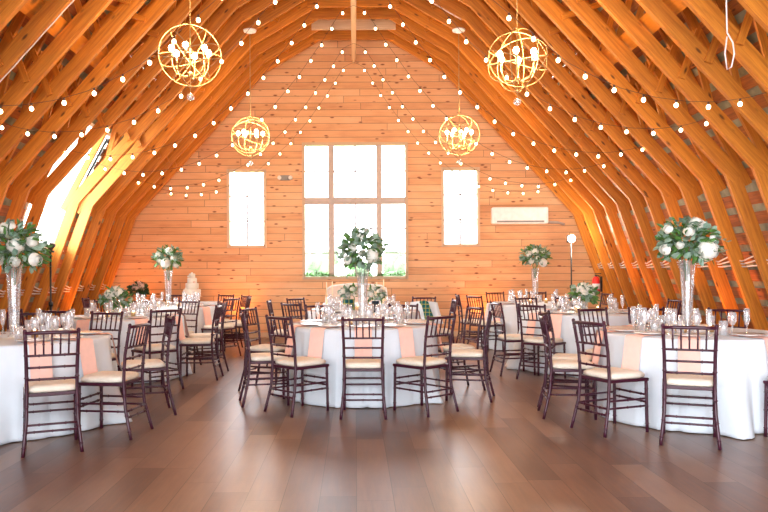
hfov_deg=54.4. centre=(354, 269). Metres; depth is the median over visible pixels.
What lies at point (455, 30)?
chain
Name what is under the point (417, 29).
beam
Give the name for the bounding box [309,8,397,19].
trim
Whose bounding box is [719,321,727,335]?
tumbler
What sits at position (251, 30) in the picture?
chandelier chain
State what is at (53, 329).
dinner plate
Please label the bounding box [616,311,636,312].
dinner plate
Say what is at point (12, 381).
tablecloth
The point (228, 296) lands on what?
chair
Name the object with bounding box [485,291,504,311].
chair
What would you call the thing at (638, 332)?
dinner plate
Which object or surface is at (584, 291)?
centrepiece
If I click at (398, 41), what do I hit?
beam
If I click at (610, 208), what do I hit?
beam
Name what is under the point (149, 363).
seat cushion
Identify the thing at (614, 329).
dinner plate
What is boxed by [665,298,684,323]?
chair
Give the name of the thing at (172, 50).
orb chandelier
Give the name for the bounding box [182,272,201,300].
cake
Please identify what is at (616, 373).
seat cushion
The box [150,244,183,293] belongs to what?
centrepiece
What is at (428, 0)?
cable
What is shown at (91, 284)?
cable
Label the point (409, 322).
dinner plate
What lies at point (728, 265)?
cable
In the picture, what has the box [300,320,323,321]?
dinner plate
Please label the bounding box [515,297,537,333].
chair
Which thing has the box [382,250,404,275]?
tree
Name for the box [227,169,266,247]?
window
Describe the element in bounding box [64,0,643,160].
string light
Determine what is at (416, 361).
seat cushion
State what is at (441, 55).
beam
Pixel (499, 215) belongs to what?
air conditioner
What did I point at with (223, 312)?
chair
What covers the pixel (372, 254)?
centrepiece
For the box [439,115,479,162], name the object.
orb chandelier
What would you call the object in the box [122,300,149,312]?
chair
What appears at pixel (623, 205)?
trim
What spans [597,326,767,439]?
tablecloth
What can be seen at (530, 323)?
napkin
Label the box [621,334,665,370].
napkin
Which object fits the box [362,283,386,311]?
bouquet
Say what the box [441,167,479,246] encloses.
window
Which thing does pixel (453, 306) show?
chair
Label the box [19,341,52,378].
napkin
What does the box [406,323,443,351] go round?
napkin
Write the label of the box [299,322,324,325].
dinner plate
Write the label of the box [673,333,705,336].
dinner plate
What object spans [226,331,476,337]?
baseboard
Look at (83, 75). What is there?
wall
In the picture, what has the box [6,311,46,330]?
chair
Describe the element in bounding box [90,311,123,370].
chair
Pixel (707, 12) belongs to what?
beam
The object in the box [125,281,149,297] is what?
centrepiece
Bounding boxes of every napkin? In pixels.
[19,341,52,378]
[49,338,97,375]
[55,318,83,325]
[72,332,119,365]
[76,319,99,330]
[126,318,148,344]
[154,316,184,340]
[173,314,189,336]
[202,307,211,324]
[285,325,316,354]
[307,326,340,357]
[315,312,338,319]
[355,327,371,356]
[381,326,415,357]
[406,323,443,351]
[484,303,489,320]
[526,312,553,335]
[549,313,571,337]
[591,328,609,358]
[592,330,632,364]
[615,313,647,323]
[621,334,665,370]
[678,336,700,371]
[728,335,767,354]
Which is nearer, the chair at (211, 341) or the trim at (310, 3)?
the chair at (211, 341)
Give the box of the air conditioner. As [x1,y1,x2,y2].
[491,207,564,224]
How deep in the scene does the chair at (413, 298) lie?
11.82 m
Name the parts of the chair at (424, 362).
leg, seat, leg, post, rail, rail, rail, rail, post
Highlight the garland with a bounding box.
[303,271,406,277]
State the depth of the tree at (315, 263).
44.17 m
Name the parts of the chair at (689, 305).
post, post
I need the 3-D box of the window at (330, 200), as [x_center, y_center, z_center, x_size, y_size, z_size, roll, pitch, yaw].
[0.003,-1.205,15.240,2.150,2.780,0.180,0,0,0]
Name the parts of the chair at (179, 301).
rail, post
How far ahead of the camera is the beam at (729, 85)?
7.52 m
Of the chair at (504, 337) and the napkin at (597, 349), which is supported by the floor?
the chair at (504, 337)
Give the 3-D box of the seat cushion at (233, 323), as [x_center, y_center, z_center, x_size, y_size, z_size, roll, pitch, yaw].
[-2.017,0.892,12.400,0.383,0.055,0.388,0,0,0]
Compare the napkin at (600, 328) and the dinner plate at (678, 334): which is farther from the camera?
the napkin at (600, 328)
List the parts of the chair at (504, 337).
post, post, seat, leg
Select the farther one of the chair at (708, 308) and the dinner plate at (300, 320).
the dinner plate at (300, 320)
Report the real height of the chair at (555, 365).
0.941 m
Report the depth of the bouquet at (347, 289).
10.23 m
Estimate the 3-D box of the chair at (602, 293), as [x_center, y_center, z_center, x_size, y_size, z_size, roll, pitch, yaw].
[4.210,0.869,13.045,0.493,0.941,0.438,0,0,-10]
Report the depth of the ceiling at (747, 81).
9.60 m
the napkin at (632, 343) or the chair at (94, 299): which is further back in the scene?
the chair at (94, 299)
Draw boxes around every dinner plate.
[7,328,33,331]
[16,337,50,341]
[46,328,75,330]
[50,335,82,338]
[66,316,87,318]
[76,331,102,333]
[82,317,104,318]
[125,316,146,318]
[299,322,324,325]
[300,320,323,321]
[317,324,340,326]
[351,324,374,327]
[380,324,406,326]
[402,319,424,320]
[405,321,425,323]
[554,312,573,313]
[607,326,635,327]
[609,328,639,331]
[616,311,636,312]
[628,324,655,326]
[633,331,665,334]
[654,323,682,325]
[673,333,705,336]
[693,324,722,325]
[730,332,765,336]
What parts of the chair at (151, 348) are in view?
post, seat, rail, rail, rail, post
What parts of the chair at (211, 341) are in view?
leg, leg, seat, post, post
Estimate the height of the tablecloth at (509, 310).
0.764 m
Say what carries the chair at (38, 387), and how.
on the floor
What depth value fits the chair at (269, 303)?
10.64 m
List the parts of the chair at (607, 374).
post, rail, rail, rail, rail, post, leg, seat, leg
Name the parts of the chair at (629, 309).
post, rail, post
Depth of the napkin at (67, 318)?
9.13 m
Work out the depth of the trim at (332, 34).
14.78 m
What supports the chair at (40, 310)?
on the floor
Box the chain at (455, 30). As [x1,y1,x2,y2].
[452,27,464,114]
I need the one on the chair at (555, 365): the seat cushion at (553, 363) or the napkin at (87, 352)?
the seat cushion at (553, 363)
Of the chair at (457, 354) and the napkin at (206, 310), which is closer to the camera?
the chair at (457, 354)
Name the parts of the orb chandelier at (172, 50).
bulb, arm, stem, bulb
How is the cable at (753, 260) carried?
attached to the wall at (739, 17)
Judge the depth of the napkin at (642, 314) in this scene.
9.57 m
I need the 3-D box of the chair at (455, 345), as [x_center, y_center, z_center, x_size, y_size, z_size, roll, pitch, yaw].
[1.171,0.886,8.503,0.493,0.941,0.438,0,0,-18]
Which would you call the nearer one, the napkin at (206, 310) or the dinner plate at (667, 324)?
the dinner plate at (667, 324)
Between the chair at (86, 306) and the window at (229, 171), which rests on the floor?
the chair at (86, 306)
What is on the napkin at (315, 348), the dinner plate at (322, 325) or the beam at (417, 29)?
the dinner plate at (322, 325)
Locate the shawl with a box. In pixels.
[409,301,443,323]
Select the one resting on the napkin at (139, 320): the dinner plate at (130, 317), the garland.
the dinner plate at (130, 317)
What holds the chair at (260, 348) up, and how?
on the floor
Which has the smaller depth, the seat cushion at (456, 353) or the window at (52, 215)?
the seat cushion at (456, 353)
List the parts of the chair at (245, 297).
post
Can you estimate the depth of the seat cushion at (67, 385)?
5.67 m
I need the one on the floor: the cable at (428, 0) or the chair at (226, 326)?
the chair at (226, 326)
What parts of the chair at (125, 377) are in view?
leg, leg, seat, post, rail, rail, rail, rail, post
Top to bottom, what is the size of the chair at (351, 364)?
0.941 m
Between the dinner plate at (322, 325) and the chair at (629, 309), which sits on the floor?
the chair at (629, 309)
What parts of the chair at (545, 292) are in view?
rail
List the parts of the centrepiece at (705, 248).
stem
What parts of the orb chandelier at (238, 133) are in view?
stem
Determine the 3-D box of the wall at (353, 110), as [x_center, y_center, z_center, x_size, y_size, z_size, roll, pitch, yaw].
[-0.012,-2.170,15.270,10.940,7.060,0.140,0,0,0]
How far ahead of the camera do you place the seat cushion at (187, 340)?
9.28 m
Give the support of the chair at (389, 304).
on the floor
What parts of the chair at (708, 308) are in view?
post, rail, post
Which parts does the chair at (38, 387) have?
leg, post, seat, rail, rail, rail, rail, leg, post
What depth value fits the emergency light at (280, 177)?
15.12 m
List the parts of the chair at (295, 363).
post, rail, rail, rail, rail, post, seat, leg, leg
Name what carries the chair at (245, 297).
on the floor
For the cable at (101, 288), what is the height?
0.029 m
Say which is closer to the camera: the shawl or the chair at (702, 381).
the chair at (702, 381)
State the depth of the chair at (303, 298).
11.62 m
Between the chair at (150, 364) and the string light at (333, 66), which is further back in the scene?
the string light at (333, 66)
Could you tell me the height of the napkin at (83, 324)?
0.300 m
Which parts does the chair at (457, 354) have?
leg, seat, post, post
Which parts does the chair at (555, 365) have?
post, post, seat, leg, leg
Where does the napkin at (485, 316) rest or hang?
on the tablecloth at (509, 310)
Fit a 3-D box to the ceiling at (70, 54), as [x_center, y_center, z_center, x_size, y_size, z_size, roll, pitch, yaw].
[-2.796,-2.156,6.847,5.396,7.006,16.694,0,0,0]
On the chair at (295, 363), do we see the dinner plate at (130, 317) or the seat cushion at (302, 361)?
the seat cushion at (302, 361)
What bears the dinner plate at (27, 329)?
on the napkin
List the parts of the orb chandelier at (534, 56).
arm, bulb, stem, bulb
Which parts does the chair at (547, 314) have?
post, post, leg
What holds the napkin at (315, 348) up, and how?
on the tablecloth at (332, 341)
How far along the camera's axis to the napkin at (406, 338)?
7.43 m
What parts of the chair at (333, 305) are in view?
post, rail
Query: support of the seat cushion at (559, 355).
on the chair at (547, 314)
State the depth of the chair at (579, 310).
8.09 m
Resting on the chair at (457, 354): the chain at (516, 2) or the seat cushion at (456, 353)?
the seat cushion at (456, 353)
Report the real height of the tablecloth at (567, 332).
0.764 m
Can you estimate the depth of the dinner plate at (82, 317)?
9.13 m
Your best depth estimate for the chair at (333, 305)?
9.36 m
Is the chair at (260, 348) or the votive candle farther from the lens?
the chair at (260, 348)
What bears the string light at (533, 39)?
hanging from the wall at (739, 17)
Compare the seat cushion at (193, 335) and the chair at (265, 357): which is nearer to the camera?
the chair at (265, 357)
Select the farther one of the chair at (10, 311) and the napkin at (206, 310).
the napkin at (206, 310)
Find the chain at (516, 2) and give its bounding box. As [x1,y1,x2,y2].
[516,2,517,28]
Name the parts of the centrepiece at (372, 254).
stem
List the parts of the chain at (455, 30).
chain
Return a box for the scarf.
[420,301,434,320]
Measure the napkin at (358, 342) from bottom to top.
0.300 m
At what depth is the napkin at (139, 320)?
9.01 m
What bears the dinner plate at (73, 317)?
on the napkin at (67, 318)
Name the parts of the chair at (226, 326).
seat, post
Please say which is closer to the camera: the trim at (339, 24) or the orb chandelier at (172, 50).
the orb chandelier at (172, 50)
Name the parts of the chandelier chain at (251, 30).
chain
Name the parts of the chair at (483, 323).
post, post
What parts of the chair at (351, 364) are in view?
post, leg, rail, rail, rail, rail, seat, post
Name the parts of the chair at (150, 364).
seat, post, post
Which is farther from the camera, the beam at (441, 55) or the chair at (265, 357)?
the beam at (441, 55)
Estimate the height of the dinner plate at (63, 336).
0.018 m
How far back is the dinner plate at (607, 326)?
7.25 m
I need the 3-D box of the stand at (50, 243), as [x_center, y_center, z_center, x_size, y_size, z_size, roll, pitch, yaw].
[-4.214,0.496,10.279,0.537,1.764,0.472,0,0,0]
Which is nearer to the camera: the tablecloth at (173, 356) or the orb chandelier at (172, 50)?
the orb chandelier at (172, 50)
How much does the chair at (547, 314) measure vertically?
0.941 m
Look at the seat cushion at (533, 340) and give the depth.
9.17 m
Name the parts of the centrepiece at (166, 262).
stem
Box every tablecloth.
[0,330,132,444]
[52,313,192,383]
[118,304,219,356]
[129,301,223,339]
[273,320,442,407]
[307,308,418,319]
[322,302,391,308]
[476,301,584,352]
[505,309,649,377]
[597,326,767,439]
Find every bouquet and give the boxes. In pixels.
[337,282,360,312]
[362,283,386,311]
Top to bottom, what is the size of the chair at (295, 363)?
0.941 m
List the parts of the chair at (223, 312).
leg, post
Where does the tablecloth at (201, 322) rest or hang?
on the round table
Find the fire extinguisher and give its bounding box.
[592,273,602,291]
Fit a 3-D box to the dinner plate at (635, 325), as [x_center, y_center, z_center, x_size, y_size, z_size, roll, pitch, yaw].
[2.868,0.554,7.456,0.274,0.018,0.274,0,0,0]
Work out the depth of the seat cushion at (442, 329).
10.63 m
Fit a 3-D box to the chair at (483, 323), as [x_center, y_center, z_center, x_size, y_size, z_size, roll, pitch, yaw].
[2.134,0.880,12.289,0.493,0.941,0.438,0,0,-30]
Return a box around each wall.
[0,0,290,331]
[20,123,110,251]
[103,25,606,332]
[434,0,767,325]
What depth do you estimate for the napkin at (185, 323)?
10.03 m
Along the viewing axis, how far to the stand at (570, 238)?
14.13 m
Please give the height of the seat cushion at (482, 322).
0.055 m
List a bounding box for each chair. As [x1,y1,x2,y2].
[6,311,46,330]
[7,308,25,328]
[21,328,83,457]
[39,309,72,328]
[78,320,153,439]
[81,297,91,314]
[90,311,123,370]
[93,299,112,311]
[119,314,176,414]
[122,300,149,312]
[131,308,183,391]
[165,294,187,304]
[177,300,201,364]
[179,304,223,380]
[186,301,228,372]
[201,297,241,355]
[217,294,235,346]
[219,295,249,347]
[219,296,251,352]
[238,306,285,390]
[239,311,289,407]
[264,314,328,417]
[266,299,287,365]
[279,302,302,371]
[286,297,305,322]
[305,303,334,319]
[339,316,386,419]
[388,303,418,319]
[393,314,458,416]
[412,296,435,301]
[437,298,458,364]
[438,305,485,390]
[445,309,494,402]
[455,294,485,346]
[466,295,503,351]
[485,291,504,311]
[489,301,535,375]
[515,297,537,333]
[516,303,565,378]
[525,291,546,300]
[537,310,594,408]
[537,313,596,419]
[554,296,580,307]
[570,318,649,437]
[576,307,608,393]
[599,292,613,309]
[627,307,664,323]
[659,323,721,449]
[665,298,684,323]
[676,302,691,325]
[707,307,747,328]
[763,380,767,436]
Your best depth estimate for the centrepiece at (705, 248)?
6.77 m
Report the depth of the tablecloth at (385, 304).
12.90 m
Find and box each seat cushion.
[24,379,74,392]
[81,371,138,382]
[121,359,164,368]
[134,343,174,350]
[181,338,214,343]
[188,333,219,337]
[203,324,233,328]
[224,322,241,325]
[250,344,285,351]
[251,352,287,360]
[274,329,287,334]
[275,356,325,366]
[346,359,380,367]
[396,356,446,366]
[438,343,474,350]
[439,328,450,332]
[447,349,482,357]
[473,321,501,324]
[498,334,531,339]
[524,337,562,343]
[549,359,594,368]
[552,353,591,360]
[583,367,644,379]
[667,373,712,386]
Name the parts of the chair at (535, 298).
post, rail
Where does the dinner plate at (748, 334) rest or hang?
on the napkin at (762, 337)
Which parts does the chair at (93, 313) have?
post, rail, rail, post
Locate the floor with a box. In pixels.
[0,336,767,511]
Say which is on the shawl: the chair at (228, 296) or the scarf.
the scarf
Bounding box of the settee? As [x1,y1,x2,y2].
[325,283,387,302]
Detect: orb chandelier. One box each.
[158,23,221,100]
[231,116,269,165]
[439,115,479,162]
[487,27,547,105]
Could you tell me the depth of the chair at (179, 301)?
10.80 m
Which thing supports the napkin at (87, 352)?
on the tablecloth at (12, 381)
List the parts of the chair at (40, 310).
post, rail, rail, post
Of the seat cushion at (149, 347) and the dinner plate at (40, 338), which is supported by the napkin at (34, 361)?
the dinner plate at (40, 338)
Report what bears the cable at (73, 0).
attached to the wall at (83, 75)
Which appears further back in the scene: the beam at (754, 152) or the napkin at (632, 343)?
the beam at (754, 152)
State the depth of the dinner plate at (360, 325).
7.49 m
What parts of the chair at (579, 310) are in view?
post, rail, post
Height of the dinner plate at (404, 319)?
0.018 m
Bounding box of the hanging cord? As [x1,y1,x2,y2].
[724,0,734,69]
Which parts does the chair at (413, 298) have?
rail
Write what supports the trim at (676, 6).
attached to the wall at (739, 17)
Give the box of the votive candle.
[15,327,21,335]
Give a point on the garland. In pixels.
(398, 273)
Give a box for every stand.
[48,242,55,328]
[567,235,574,300]
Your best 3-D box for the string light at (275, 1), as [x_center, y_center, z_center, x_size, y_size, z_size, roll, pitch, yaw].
[-0.016,-2.806,8.300,8.001,2.654,0.061,0,0,0]
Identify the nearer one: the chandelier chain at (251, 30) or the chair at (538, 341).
the chair at (538, 341)
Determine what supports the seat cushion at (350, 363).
on the chair at (351, 364)
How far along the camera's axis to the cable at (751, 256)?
11.02 m
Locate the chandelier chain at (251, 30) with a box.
[243,28,255,115]
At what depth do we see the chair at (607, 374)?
6.20 m
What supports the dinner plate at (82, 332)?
on the napkin at (107, 332)
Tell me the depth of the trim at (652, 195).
11.18 m
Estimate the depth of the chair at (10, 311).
8.74 m
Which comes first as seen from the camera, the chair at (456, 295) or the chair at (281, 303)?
the chair at (281, 303)
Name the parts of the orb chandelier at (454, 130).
stem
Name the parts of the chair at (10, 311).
post, post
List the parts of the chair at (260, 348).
post, rail, post, seat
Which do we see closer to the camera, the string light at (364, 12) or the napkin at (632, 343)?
the napkin at (632, 343)
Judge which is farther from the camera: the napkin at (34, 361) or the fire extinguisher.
the fire extinguisher
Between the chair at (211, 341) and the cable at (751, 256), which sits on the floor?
the chair at (211, 341)
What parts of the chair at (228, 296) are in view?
post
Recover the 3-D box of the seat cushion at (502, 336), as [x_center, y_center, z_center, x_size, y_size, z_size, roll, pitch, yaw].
[2.091,0.869,9.726,0.383,0.055,0.388,0,0,-9]
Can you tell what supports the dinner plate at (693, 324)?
on the napkin
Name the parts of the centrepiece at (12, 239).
stem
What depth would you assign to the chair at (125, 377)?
6.15 m
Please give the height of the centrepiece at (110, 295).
0.417 m
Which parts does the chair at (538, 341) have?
post, rail, rail, rail, leg, seat, leg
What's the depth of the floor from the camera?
5.33 m
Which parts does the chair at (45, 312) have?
post, rail, post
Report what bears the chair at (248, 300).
on the floor
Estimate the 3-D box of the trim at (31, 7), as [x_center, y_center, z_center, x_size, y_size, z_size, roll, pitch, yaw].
[-3.230,-2.642,7.800,0.184,0.197,14.800,0,0,0]
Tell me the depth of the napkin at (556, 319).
9.48 m
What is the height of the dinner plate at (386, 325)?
0.018 m
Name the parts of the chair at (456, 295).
post, post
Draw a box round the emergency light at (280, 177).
[277,175,292,179]
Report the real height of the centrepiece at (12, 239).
1.077 m
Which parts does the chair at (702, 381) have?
post, leg, seat, rail, rail, rail, rail, leg, post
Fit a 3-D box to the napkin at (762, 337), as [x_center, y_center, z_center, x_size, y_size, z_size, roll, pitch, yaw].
[3.379,0.711,6.288,0.170,0.300,0.410,0,0,-25]
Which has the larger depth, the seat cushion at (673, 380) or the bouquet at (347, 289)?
the bouquet at (347, 289)
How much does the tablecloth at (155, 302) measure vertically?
0.760 m
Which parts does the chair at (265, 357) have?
post, post, seat, leg, leg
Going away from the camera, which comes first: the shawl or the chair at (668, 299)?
the chair at (668, 299)
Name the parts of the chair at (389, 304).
rail, post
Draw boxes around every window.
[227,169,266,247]
[302,142,408,278]
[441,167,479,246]
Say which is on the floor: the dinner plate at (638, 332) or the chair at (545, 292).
the chair at (545, 292)
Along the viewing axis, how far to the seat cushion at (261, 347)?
8.39 m
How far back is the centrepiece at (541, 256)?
12.75 m
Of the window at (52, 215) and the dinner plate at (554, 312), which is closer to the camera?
the dinner plate at (554, 312)
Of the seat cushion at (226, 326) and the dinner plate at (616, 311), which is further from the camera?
the seat cushion at (226, 326)
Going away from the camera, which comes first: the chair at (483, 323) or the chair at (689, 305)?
the chair at (689, 305)
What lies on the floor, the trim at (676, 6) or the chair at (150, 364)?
the chair at (150, 364)
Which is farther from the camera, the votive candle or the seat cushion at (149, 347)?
the seat cushion at (149, 347)
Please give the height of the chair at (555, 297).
0.941 m
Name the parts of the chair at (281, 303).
post, rail, post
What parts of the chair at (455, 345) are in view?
post, rail, post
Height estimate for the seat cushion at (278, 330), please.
0.055 m
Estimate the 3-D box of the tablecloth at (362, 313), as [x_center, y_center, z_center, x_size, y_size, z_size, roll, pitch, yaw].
[0.145,0.970,10.756,1.843,0.764,2.122,0,0,0]
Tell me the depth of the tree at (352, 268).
59.38 m
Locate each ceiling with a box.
[0,0,295,329]
[414,0,767,328]
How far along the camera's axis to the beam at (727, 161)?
8.74 m
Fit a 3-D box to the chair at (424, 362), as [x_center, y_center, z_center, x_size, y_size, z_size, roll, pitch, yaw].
[0.673,0.889,7.184,0.438,0.941,0.492,0,0,-41]
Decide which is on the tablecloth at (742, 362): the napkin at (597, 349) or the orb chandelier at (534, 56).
the napkin at (597, 349)
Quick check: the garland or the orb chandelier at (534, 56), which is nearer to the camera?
the orb chandelier at (534, 56)
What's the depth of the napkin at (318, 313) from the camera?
10.19 m
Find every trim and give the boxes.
[0,0,722,330]
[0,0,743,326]
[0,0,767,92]
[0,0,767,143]
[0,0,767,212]
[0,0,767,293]
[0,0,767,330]
[4,0,703,331]
[20,0,173,123]
[25,0,684,328]
[39,0,670,328]
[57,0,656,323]
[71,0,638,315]
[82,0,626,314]
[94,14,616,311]
[307,0,399,7]
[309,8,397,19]
[311,19,395,29]
[313,30,393,39]
[532,0,686,122]
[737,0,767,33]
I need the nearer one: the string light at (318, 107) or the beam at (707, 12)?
the beam at (707, 12)
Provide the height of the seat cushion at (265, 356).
0.055 m
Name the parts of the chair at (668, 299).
post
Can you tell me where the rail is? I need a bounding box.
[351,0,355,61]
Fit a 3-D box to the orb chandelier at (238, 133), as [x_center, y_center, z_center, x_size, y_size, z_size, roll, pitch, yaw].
[-1.723,-2.128,12.302,0.647,0.806,0.650,0,0,-19]
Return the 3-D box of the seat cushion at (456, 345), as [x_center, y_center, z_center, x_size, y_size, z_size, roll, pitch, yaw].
[1.129,0.874,8.489,0.383,0.055,0.388,0,0,-18]
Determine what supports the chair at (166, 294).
on the floor
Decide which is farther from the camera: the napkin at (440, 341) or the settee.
the settee
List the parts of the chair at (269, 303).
post, post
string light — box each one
[0,0,707,138]
[0,0,766,113]
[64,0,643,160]
[99,6,609,175]
[135,43,571,189]
[163,62,545,196]
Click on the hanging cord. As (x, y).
(727, 68)
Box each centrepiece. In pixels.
[0,218,52,337]
[97,285,133,315]
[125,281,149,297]
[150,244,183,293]
[335,226,390,322]
[519,244,552,292]
[567,281,599,304]
[653,216,730,322]
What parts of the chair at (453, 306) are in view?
post, post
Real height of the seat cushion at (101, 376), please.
0.055 m
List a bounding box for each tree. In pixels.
[306,249,338,276]
[347,264,371,275]
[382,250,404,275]
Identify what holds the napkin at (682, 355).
on the tablecloth at (742, 362)
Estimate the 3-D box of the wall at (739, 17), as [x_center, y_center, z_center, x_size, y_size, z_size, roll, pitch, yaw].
[2.756,-2.216,6.920,5.516,7.105,16.840,0,0,0]
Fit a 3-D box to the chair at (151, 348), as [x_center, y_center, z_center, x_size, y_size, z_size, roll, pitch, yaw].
[-2.290,0.906,8.628,0.438,0.941,0.492,0,0,-44]
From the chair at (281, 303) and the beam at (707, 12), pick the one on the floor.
the chair at (281, 303)
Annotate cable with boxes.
[0,0,73,81]
[0,284,105,291]
[0,286,104,294]
[0,288,104,296]
[428,0,460,19]
[597,256,767,264]
[598,260,767,266]
[599,265,756,267]
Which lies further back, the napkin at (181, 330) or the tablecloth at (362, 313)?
the tablecloth at (362, 313)
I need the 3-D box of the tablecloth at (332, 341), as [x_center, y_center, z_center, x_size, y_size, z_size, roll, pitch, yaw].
[0.019,0.971,8.232,1.864,0.764,1.888,0,0,0]
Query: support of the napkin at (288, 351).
on the tablecloth at (332, 341)
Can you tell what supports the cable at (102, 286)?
attached to the wall at (83, 75)

